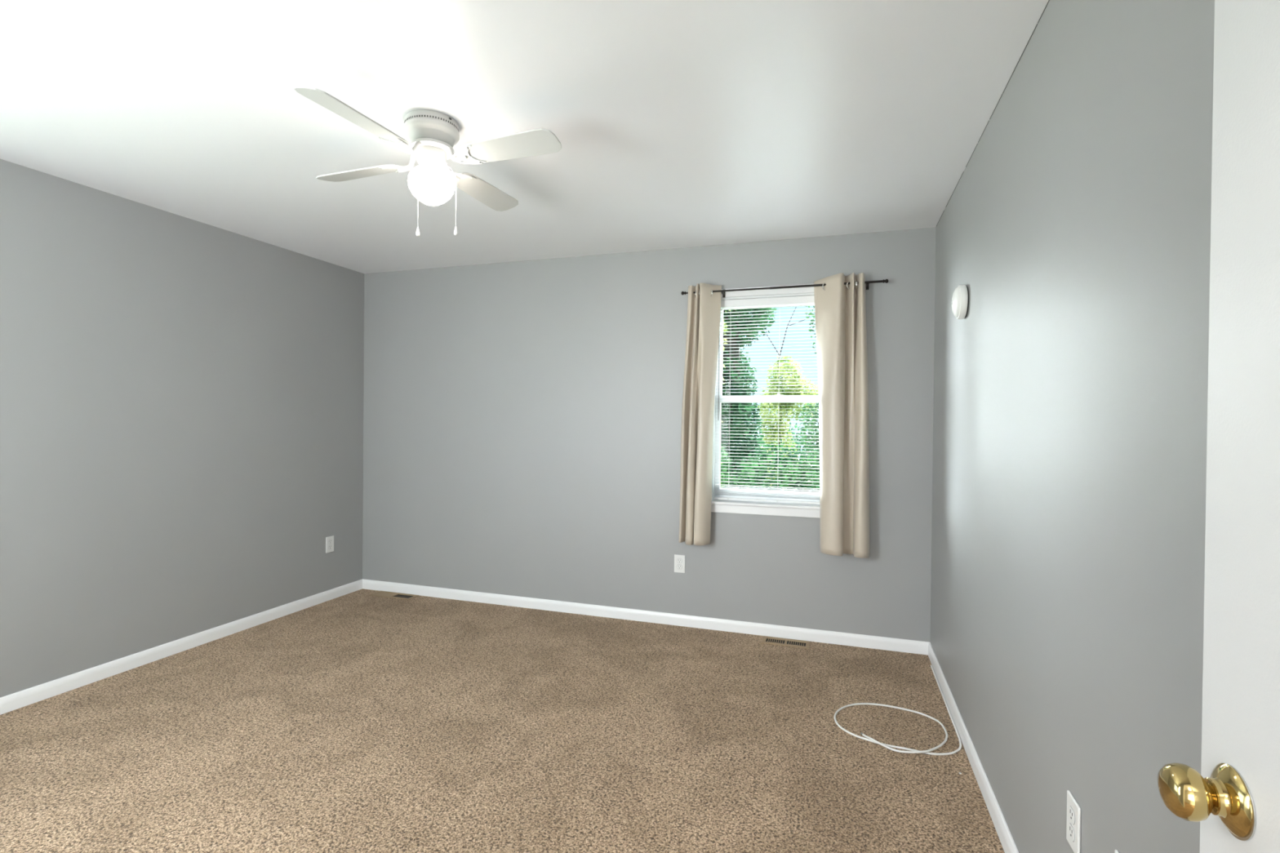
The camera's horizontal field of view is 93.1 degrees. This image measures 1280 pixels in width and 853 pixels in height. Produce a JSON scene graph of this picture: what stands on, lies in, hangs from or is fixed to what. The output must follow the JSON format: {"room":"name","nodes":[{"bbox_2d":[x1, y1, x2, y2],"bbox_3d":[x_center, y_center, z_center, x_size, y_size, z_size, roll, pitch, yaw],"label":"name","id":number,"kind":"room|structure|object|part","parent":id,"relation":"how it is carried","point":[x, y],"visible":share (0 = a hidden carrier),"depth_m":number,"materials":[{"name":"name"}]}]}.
{"room":"empty bedroom","nodes":[
{"label":"empty bedroom","id":0,"kind":"room"},
{"bbox_2d":[0,159,364,697],"bbox_3d":[-2.817,0.047,2.890,0.150,2.440,3.867,1,1,18],"label":"wall","id":1,"kind":"structure","parent":0,"point":[181,397],"depth_m":3.27,"materials":[{"name":"grey paint"}]},
{"bbox_2d":[0,579,362,715],"bbox_3d":[-2.734,1.231,2.927,0.012,0.072,3.757,1,1,18],"label":"baseboard","id":2,"kind":"structure","parent":1,"relation":"attached to","point":[11,702],"depth_m":3.28,"materials":[{"name":"white paint"}]},
{"bbox_2d":[325,535,333,553],"bbox_3d":[-2.250,0.855,4.402,0.008,0.115,0.072,1,1,18],"label":"wall outlet","id":3,"kind":"object","parent":1,"relation":"attached to","point":[329,540],"visible":1,"depth_m":4.40,"materials":[{"name":"white plastic"}]},
{"bbox_2d":[0,588,1004,852],"bbox_3d":[-0.826,1.351,2.326,4.315,0.120,4.017,1,1,18],"label":"floor","id":4,"kind":"structure","parent":0,"point":[357,722],"depth_m":2.46,"materials":[{"name":"beige carpet"}]},
{"bbox_2d":[369,591,418,599],"bbox_3d":[-1.833,1.260,4.525,0.350,0.005,0.118,1,1,18],"label":"floor vent","id":5,"kind":"object","parent":4,"relation":"in","point":[380,593],"visible":1,"depth_m":4.52,"materials":[{"name":"beige metal"}]},
{"bbox_2d":[761,635,809,648],"bbox_3d":[0.874,1.294,3.634,0.276,0.005,0.115,1,1,18],"label":"floor vent","id":6,"kind":"object","parent":4,"relation":"in","point":[766,640],"visible":1,"depth_m":3.63,"materials":[{"name":"beige metal"}]},
{"bbox_2d":[834,665,961,755],"bbox_3d":[1.193,1.298,2.899,0.504,0.016,1.000,1,1,18],"label":"coaxial cable","id":7,"kind":"object","parent":4,"relation":"on","point":[869,739],"visible":1,"depth_m":2.55,"materials":[{"name":"white plastic"}]},
{"bbox_2d":[0,0,1048,273],"bbox_3d":[-0.801,-1.224,2.304,4.315,0.150,4.017,1,1,18],"label":"ceiling","id":8,"kind":"structure","parent":0,"point":[677,123],"depth_m":2.19,"materials":[{"name":"white paint"}]},
{"bbox_2d":[293,85,561,236],"bbox_3d":[-0.795,-0.943,2.291,0.830,0.409,0.809,0,1,-24],"label":"ceiling fan","id":9,"kind":"object","parent":8,"relation":"hanging from","point":[433,135],"visible":1,"depth_m":2.22,"materials":[{"name":"white metal"}]},
{"bbox_3d":[-0.921,-1.002,1.971,0.124,0.006,0.396,15,6,22],"label":"blade","id":10,"kind":"part","parent":9,"relation":"part of","materials":[{"name":"white wood"}]},
{"bbox_3d":[-1.111,-1.008,2.413,0.391,0.006,0.124,1,14,21],"label":"blade","id":11,"kind":"part","parent":9,"relation":"part of","materials":[{"name":"white wood"}]},
{"bbox_3d":[-0.864,-0.757,2.358,0.015,0.035,0.015,0,1,-38],"label":"pull knob","id":12,"kind":"part","parent":9,"relation":"part of","materials":[{"name":"white plastic"}]},
{"bbox_3d":[-0.788,-0.908,2.293,0.168,0.138,0.168,1,1,18],"label":"light globe","id":13,"kind":"part","parent":9,"relation":"part of","materials":[{"name":"white glass"}]},
{"bbox_3d":[-0.731,-0.889,2.341,0.047,0.230,0.003,0,1,-40],"label":"pull chain","id":14,"kind":"part","parent":9,"relation":"part of","materials":[{"name":"white metal"}]},
{"bbox_3d":[-0.715,-0.760,2.356,0.015,0.035,0.015,0,1,-16],"label":"pull knob","id":15,"kind":"part","parent":9,"relation":"part of","materials":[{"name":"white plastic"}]},
{"bbox_3d":[-0.664,-1.005,2.612,0.124,0.006,0.386,-13,-4,21],"label":"blade","id":16,"kind":"part","parent":9,"relation":"part of","materials":[{"name":"white wood"}]},
{"bbox_3d":[-0.466,-0.999,2.172,0.386,0.006,0.124,1,-12,21],"label":"blade","id":17,"kind":"part","parent":9,"relation":"part of","materials":[{"name":"white wood"}]},
{"bbox_2d":[362,226,936,642],"bbox_3d":[-0.214,0.061,4.154,4.315,2.440,0.150,1,1,18],"label":"wall","id":18,"kind":"structure","parent":0,"point":[522,420],"depth_m":4.08,"materials":[{"name":"grey paint"}]},
{"bbox_2d":[362,578,928,655],"bbox_3d":[-0.251,1.245,4.086,4.015,0.072,0.012,1,1,18],"label":"baseboard","id":19,"kind":"structure","parent":18,"relation":"attached to","point":[906,646],"depth_m":3.94,"materials":[{"name":"white paint"}]},
{"bbox_2d":[674,554,684,573],"bbox_3d":[0.256,0.888,3.921,0.072,0.115,0.008,1,1,18],"label":"wall outlet","id":20,"kind":"object","parent":18,"relation":"attached to","point":[679,560],"visible":1,"depth_m":3.92,"materials":[{"name":"white plastic"}]},
{"bbox_2d":[676,564,682,569],"bbox_3d":[0.255,0.908,3.919,0.037,0.031,0.001,1,1,18],"label":"receptacle","id":21,"kind":"object","parent":20,"relation":"attached to","point":[679,566],"depth_m":3.92,"materials":[{"name":"grey plastic"}]},
{"bbox_2d":[676,558,682,563],"bbox_3d":[0.256,0.869,3.920,0.034,0.028,0.005,1,1,18],"label":"receptacle","id":22,"kind":"object","parent":20,"relation":"attached to","point":[678,560],"depth_m":3.92,"materials":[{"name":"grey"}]},
{"bbox_2d":[711,292,819,505],"bbox_3d":[0.874,-0.160,3.801,0.838,1.308,0.133,1,1,18],"label":"window","id":23,"kind":"structure","parent":18,"relation":"in","point":[716,470],"depth_m":3.87,"materials":[{"name":"white plastic"}]},
{"bbox_3d":[0.888,-0.475,3.834,0.808,0.646,0.028,1,1,18],"label":"sash","id":24,"kind":"part","parent":23,"relation":"part of","materials":[{"name":"white plastic"}]},
{"bbox_2d":[714,295,819,504],"bbox_3d":[0.858,-0.163,3.753,0.796,1.268,0.048,1,1,18],"label":"window blind","id":25,"kind":"object","parent":23,"relation":"attached to","point":[806,299],"visible":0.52,"depth_m":3.77,"materials":[{"name":"white paint"}]},
{"bbox_3d":[0.570,-0.152,3.854,0.001,1.212,0.029,1,1,18],"label":"ladder cord","id":26,"kind":"part","parent":25,"relation":"part of","materials":[{"name":"white fabric"}]},
{"bbox_3d":[0.854,0.463,3.764,0.790,0.015,0.026,1,1,18],"label":"rail","id":27,"kind":"part","parent":25,"relation":"part of","materials":[{"name":"white paint"}]},
{"bbox_3d":[0.860,-0.149,3.759,0.001,1.212,0.029,1,1,18],"label":"ladder cord","id":28,"kind":"part","parent":25,"relation":"part of","materials":[{"name":"white fabric"}]},
{"bbox_3d":[0.872,0.142,3.809,0.808,0.672,0.028,1,1,18],"label":"sash","id":29,"kind":"part","parent":23,"relation":"part of","materials":[{"name":"white plastic"}]},
{"bbox_2d":[711,284,820,518],"bbox_3d":[0.847,-0.157,3.720,0.944,1.408,0.012,1,1,18],"label":"trim","id":30,"kind":"structure","parent":18,"relation":"attached to","point":[802,513],"depth_m":3.73,"materials":[{"name":"white paint"}]},
{"bbox_2d":[711,499,820,510],"bbox_3d":[0.850,0.488,3.753,0.864,0.017,0.093,1,1,18],"label":"sill","id":31,"kind":"structure","parent":18,"relation":"attached to","point":[714,501],"depth_m":3.75,"materials":[{"name":"white paint"}]},
{"bbox_2d":[680,279,888,297],"bbox_3d":[0.847,-0.831,3.672,1.217,0.050,0.070,1,1,18],"label":"curtain rod","id":32,"kind":"object","parent":18,"relation":"attached to","point":[883,281],"visible":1,"depth_m":3.63,"materials":[{"name":"brown metal"}]},
{"bbox_2d":[678,282,721,545],"bbox_3d":[0.368,-0.075,3.793,0.245,1.630,0.119,1,1,20],"label":"curtain","id":33,"kind":"object","parent":32,"relation":"hanging from","point":[704,306],"visible":1,"depth_m":3.78,"materials":[{"name":"beige fabric"}]},
{"bbox_2d":[813,272,870,558],"bbox_3d":[1.172,-0.068,3.524,0.332,1.638,0.130,1,1,18],"label":"curtain","id":34,"kind":"object","parent":32,"relation":"hanging from","point":[840,308],"visible":1,"depth_m":3.50,"materials":[{"name":"beige fabric"}]},
{"bbox_2d":[929,0,1214,852],"bbox_3d":[1.142,0.096,1.599,0.152,2.440,3.867,1,1,18],"label":"wall","id":35,"kind":"structure","parent":0,"point":[1071,389],"depth_m":1.35,"materials":[{"name":"grey paint"}]},
{"bbox_2d":[951,284,968,319],"bbox_3d":[1.374,-0.536,2.615,0.055,0.145,0.145,1,1,18],"label":"smoke detector","id":36,"kind":"object","parent":35,"relation":"attached to","point":[960,299],"visible":1,"depth_m":2.57,"materials":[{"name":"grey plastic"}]},
{"bbox_3d":[1.398,-0.536,2.607,0.004,0.132,0.132,1,1,18],"label":"mounting plate","id":37,"kind":"part","parent":36,"relation":"part of","materials":[{"name":"grey plastic"}]},
{"bbox_2d":[928,642,1018,852],"bbox_3d":[1.071,1.278,1.686,0.012,0.072,3.757,1,1,18],"label":"baseboard","id":38,"kind":"structure","parent":35,"relation":"attached to","point":[1006,838],"depth_m":2.26,"materials":[{"name":"white paint"}]},
{"bbox_2d":[1066,790,1080,852],"bbox_3d":[0.972,0.893,1.362,0.008,0.115,0.072,1,1,18],"label":"wall outlet","id":39,"kind":"object","parent":35,"relation":"attached to","point":[1073,827],"visible":1,"depth_m":1.35,"materials":[{"name":"white plastic"}]},
{"bbox_2d":[1068,822,1075,841],"bbox_3d":[0.971,0.912,1.363,0.005,0.031,0.037,1,1,18],"label":"receptacle","id":40,"kind":"object","parent":39,"relation":"attached to","point":[1071,825],"depth_m":1.36,"materials":[{"name":"grey plastic"}]},
{"bbox_2d":[1068,805,1075,824],"bbox_3d":[0.971,0.873,1.362,0.005,0.031,0.037,1,1,18],"label":"receptacle","id":41,"kind":"object","parent":39,"relation":"attached to","point":[1071,808],"depth_m":1.36,"materials":[{"name":"grey plastic"}]},
{"bbox_3d":[-1.419,0.081,0.458,4.015,2.440,0.110,1,1,18],"label":"wall","id":42,"kind":"structure","parent":0,"visible":0},
{"bbox_2d":[1157,0,1279,852],"bbox_3d":[0.517,0.299,0.299,0.154,2.020,0.772,1,1,18],"label":"door","id":43,"kind":"structure","parent":42,"relation":"in","point":[1234,798],"depth_m":0.61,"materials":[{"name":"white paint"}]},
{"bbox_3d":[0.567,0.377,0.625,0.047,0.052,0.052,1,1,18],"label":"knob handle","id":44,"kind":"part","parent":43,"relation":"part of","materials":[{"name":"gold metal"}]},
{"bbox_3d":[0.591,0.377,0.617,0.019,0.065,0.065,1,1,18],"label":"knob","id":45,"kind":"part","parent":43,"relation":"part of","materials":[{"name":"gold metal"}]},
{"label":"outside","id":46,"kind":"structure","parent":0,"visible":0},
{"bbox_3d":[2.773,1.823,8.572,50.000,0.200,42.000,1,1,18],"label":"ground","id":47,"kind":"structure","parent":46,"visible":0},
{"bbox_2d":[720,345,725,484],"bbox_3d":[0.568,0.376,4.855,0.266,2.714,0.359,1,1,18],"label":"vine","id":48,"kind":"object","parent":47,"relation":"on","point":[723,347],"visible":0.02,"depth_m":4.88,"materials":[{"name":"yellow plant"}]},
{"bbox_2d":[722,309,735,351],"bbox_3d":[0.622,0.022,6.224,0.833,3.402,0.471,1,1,18],"label":"branch","id":49,"kind":"object","parent":47,"relation":"on","point":[724,330],"visible":0.02,"depth_m":6.18,"materials":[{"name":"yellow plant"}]},
{"bbox_2d":[720,307,777,487],"bbox_3d":[1.015,-1.321,7.247,1.278,6.196,1.362,1,1,21],"label":"tree","id":50,"kind":"object","parent":47,"relation":"on","point":[734,423],"visible":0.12,"depth_m":7.01,"materials":[{"name":"green plant"}]},
{"bbox_2d":[720,438,819,492],"bbox_3d":[1.112,0.911,5.524,2.091,1.698,0.903,1,1,18],"label":"leafy bush","id":51,"kind":"object","parent":47,"relation":"on","point":[785,472],"visible":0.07,"depth_m":5.42,"materials":[{"name":"green plant"}]},
{"bbox_2d":[751,422,819,486],"bbox_3d":[3.123,0.853,13.070,6.927,1.939,1.418,1,1,18],"label":"hedge","id":52,"kind":"object","parent":47,"relation":"on","point":[798,443],"visible":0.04,"depth_m":12.91,"materials":[{"name":"green plant"}]},
{"bbox_2d":[756,307,818,487],"bbox_3d":[2.054,-0.423,8.493,1.031,4.321,0.790,0,1,-21],"label":"tree","id":53,"kind":"object","parent":47,"relation":"on","point":[795,375],"visible":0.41,"depth_m":8.34,"materials":[{"name":"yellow plant"}]},
{"bbox_2d":[795,391,819,490],"bbox_3d":[2.849,0.150,7.069,2.299,3.281,1.350,1,1,18],"label":"shrub","id":54,"kind":"object","parent":47,"relation":"on","point":[813,421],"visible":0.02,"depth_m":7.23,"materials":[{"name":"green plant"}]},
{"bbox_2d":[805,306,817,358],"bbox_3d":[2.014,-0.109,6.072,1.734,3.695,0.638,1,1,18],"label":"overhanging branch","id":55,"kind":"object","parent":47,"relation":"on","point":[810,313],"visible":0.02,"depth_m":6.15,"materials":[{"name":"green plant"}]}
]}

